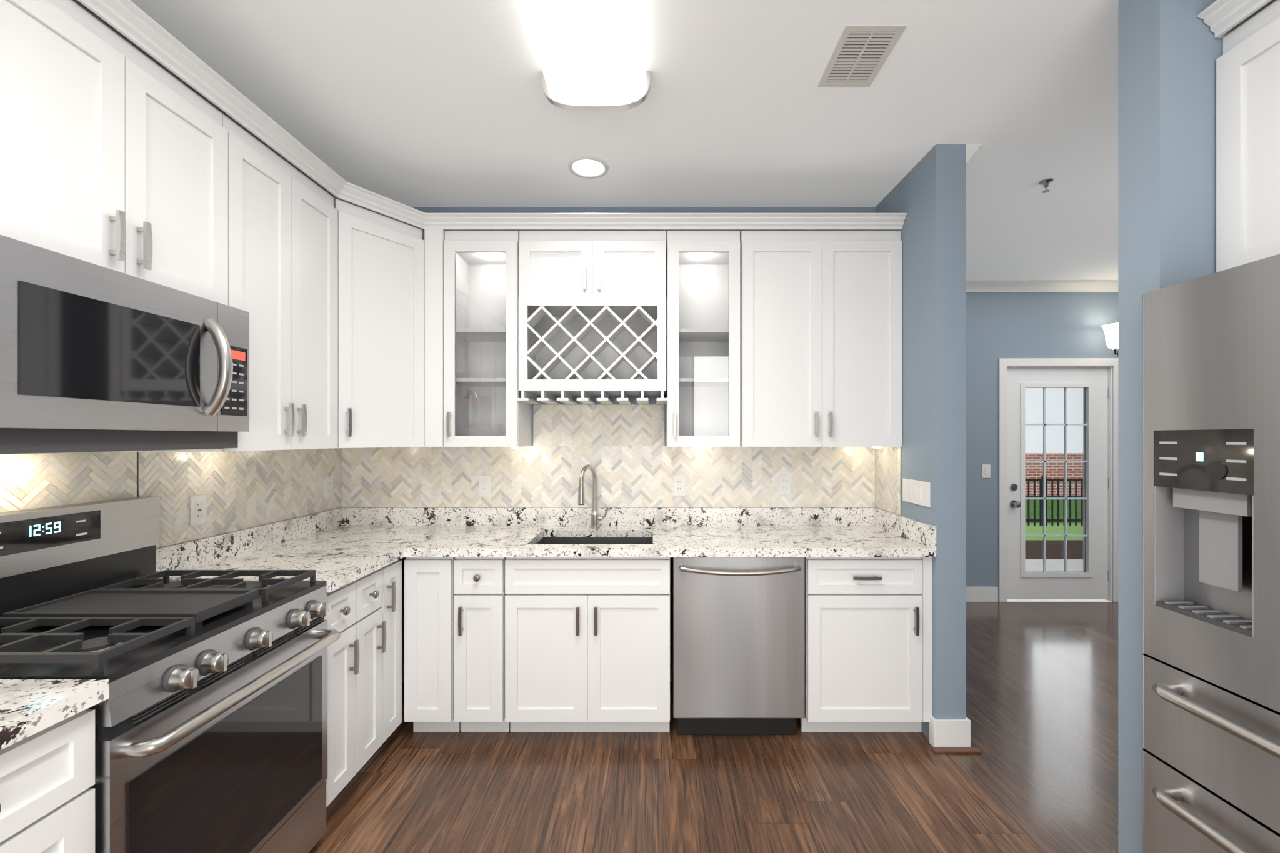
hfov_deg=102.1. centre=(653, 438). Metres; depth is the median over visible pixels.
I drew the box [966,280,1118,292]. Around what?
crown molding
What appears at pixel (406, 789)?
floor
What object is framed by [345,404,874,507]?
tile backsplash
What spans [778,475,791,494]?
electrical outlet
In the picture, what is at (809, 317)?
upper cabinet
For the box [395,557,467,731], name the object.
base cabinet
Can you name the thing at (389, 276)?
upper cabinet
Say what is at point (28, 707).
countertop
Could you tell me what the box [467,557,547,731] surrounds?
base cabinet
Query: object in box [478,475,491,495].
electrical outlet
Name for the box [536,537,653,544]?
sink
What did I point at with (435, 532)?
countertop
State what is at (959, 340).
wall
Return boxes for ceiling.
[130,0,1118,279]
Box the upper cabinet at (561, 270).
[515,225,669,317]
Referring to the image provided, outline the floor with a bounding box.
[308,601,1118,852]
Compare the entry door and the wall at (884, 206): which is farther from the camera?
the entry door
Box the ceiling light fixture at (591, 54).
[521,0,650,111]
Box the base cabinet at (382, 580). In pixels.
[370,561,394,758]
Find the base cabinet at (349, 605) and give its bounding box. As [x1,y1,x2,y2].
[324,573,369,807]
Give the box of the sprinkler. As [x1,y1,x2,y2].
[1038,178,1053,193]
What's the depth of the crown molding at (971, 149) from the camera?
2.36 m
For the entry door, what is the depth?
4.49 m
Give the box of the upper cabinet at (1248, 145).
[1197,0,1279,272]
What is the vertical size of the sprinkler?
0.056 m
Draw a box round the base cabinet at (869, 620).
[800,557,932,731]
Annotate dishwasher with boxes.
[671,557,804,734]
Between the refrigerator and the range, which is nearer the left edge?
the range
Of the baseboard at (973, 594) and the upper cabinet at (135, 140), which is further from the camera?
the baseboard at (973, 594)
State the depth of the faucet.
2.88 m
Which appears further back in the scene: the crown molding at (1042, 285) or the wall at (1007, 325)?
the wall at (1007, 325)
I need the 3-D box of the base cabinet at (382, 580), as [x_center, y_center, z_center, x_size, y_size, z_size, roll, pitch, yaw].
[-1.483,0.977,2.119,0.650,0.866,0.320,0,0,0]
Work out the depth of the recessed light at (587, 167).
2.55 m
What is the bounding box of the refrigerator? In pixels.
[1142,253,1279,852]
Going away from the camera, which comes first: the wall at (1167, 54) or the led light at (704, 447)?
the wall at (1167, 54)
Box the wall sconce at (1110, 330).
[1101,323,1118,355]
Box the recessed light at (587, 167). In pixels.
[568,156,608,178]
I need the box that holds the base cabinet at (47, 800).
[0,709,94,852]
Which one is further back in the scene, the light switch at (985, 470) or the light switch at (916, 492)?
the light switch at (985, 470)
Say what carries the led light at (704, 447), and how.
attached to the upper cabinet at (809, 317)
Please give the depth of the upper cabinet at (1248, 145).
1.33 m
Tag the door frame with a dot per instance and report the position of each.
(1111, 364)
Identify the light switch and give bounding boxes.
[902,478,929,507]
[981,464,990,478]
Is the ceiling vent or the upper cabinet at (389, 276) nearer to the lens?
the ceiling vent
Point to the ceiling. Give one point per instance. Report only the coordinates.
(427, 102)
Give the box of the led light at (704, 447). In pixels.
[511,446,881,448]
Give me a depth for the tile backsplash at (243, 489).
2.01 m
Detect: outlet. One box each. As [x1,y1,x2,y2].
[189,494,206,526]
[324,476,333,498]
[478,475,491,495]
[673,475,685,495]
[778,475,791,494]
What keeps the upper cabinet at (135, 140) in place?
attached to the wall at (137, 452)
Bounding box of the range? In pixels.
[0,496,340,852]
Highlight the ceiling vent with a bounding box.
[817,24,906,86]
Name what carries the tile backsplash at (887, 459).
attached to the wall at (884, 206)
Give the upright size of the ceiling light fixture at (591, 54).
0.127 m
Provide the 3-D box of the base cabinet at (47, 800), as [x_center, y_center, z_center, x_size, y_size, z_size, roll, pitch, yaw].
[-1.483,0.977,0.588,0.650,0.866,0.976,0,0,0]
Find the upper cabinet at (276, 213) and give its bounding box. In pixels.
[111,95,337,451]
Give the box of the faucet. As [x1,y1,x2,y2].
[578,464,609,528]
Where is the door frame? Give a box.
[998,358,1118,602]
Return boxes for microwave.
[0,234,249,454]
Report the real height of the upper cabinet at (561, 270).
0.360 m
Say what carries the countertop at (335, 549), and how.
on the base cabinet at (435, 589)
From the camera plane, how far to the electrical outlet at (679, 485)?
2.99 m
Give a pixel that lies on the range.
(211, 724)
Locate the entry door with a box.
[1006,368,1109,599]
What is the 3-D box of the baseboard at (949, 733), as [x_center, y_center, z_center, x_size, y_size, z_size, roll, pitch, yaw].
[1.436,1.345,3.403,0.017,0.130,2.114,0,0,0]
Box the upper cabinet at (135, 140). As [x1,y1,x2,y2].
[0,0,214,301]
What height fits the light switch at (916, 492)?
0.115 m
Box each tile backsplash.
[0,448,344,548]
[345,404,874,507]
[875,446,900,514]
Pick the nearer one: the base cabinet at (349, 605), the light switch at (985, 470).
the base cabinet at (349, 605)
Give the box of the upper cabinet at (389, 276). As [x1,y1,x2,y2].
[337,185,439,448]
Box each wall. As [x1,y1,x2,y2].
[136,451,341,543]
[398,200,906,681]
[906,280,1106,601]
[928,144,973,739]
[1106,0,1223,852]
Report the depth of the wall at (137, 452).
1.82 m
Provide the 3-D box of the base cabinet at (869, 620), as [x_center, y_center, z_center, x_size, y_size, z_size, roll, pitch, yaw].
[1.000,0.977,2.693,0.575,0.866,0.610,0,0,0]
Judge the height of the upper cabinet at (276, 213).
1.125 m
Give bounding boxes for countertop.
[0,679,109,750]
[155,522,409,592]
[275,507,936,557]
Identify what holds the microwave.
attached to the upper cabinet at (135, 140)
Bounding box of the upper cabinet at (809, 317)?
[717,225,903,446]
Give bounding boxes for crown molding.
[966,144,982,164]
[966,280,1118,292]
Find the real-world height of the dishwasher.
0.866 m
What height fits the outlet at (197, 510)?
0.115 m
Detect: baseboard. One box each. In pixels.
[929,715,970,747]
[966,586,998,601]
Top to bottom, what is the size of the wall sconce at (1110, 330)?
0.270 m
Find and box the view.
[1006,388,1111,601]
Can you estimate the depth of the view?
13.96 m
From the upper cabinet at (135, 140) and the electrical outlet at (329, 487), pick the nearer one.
the upper cabinet at (135, 140)

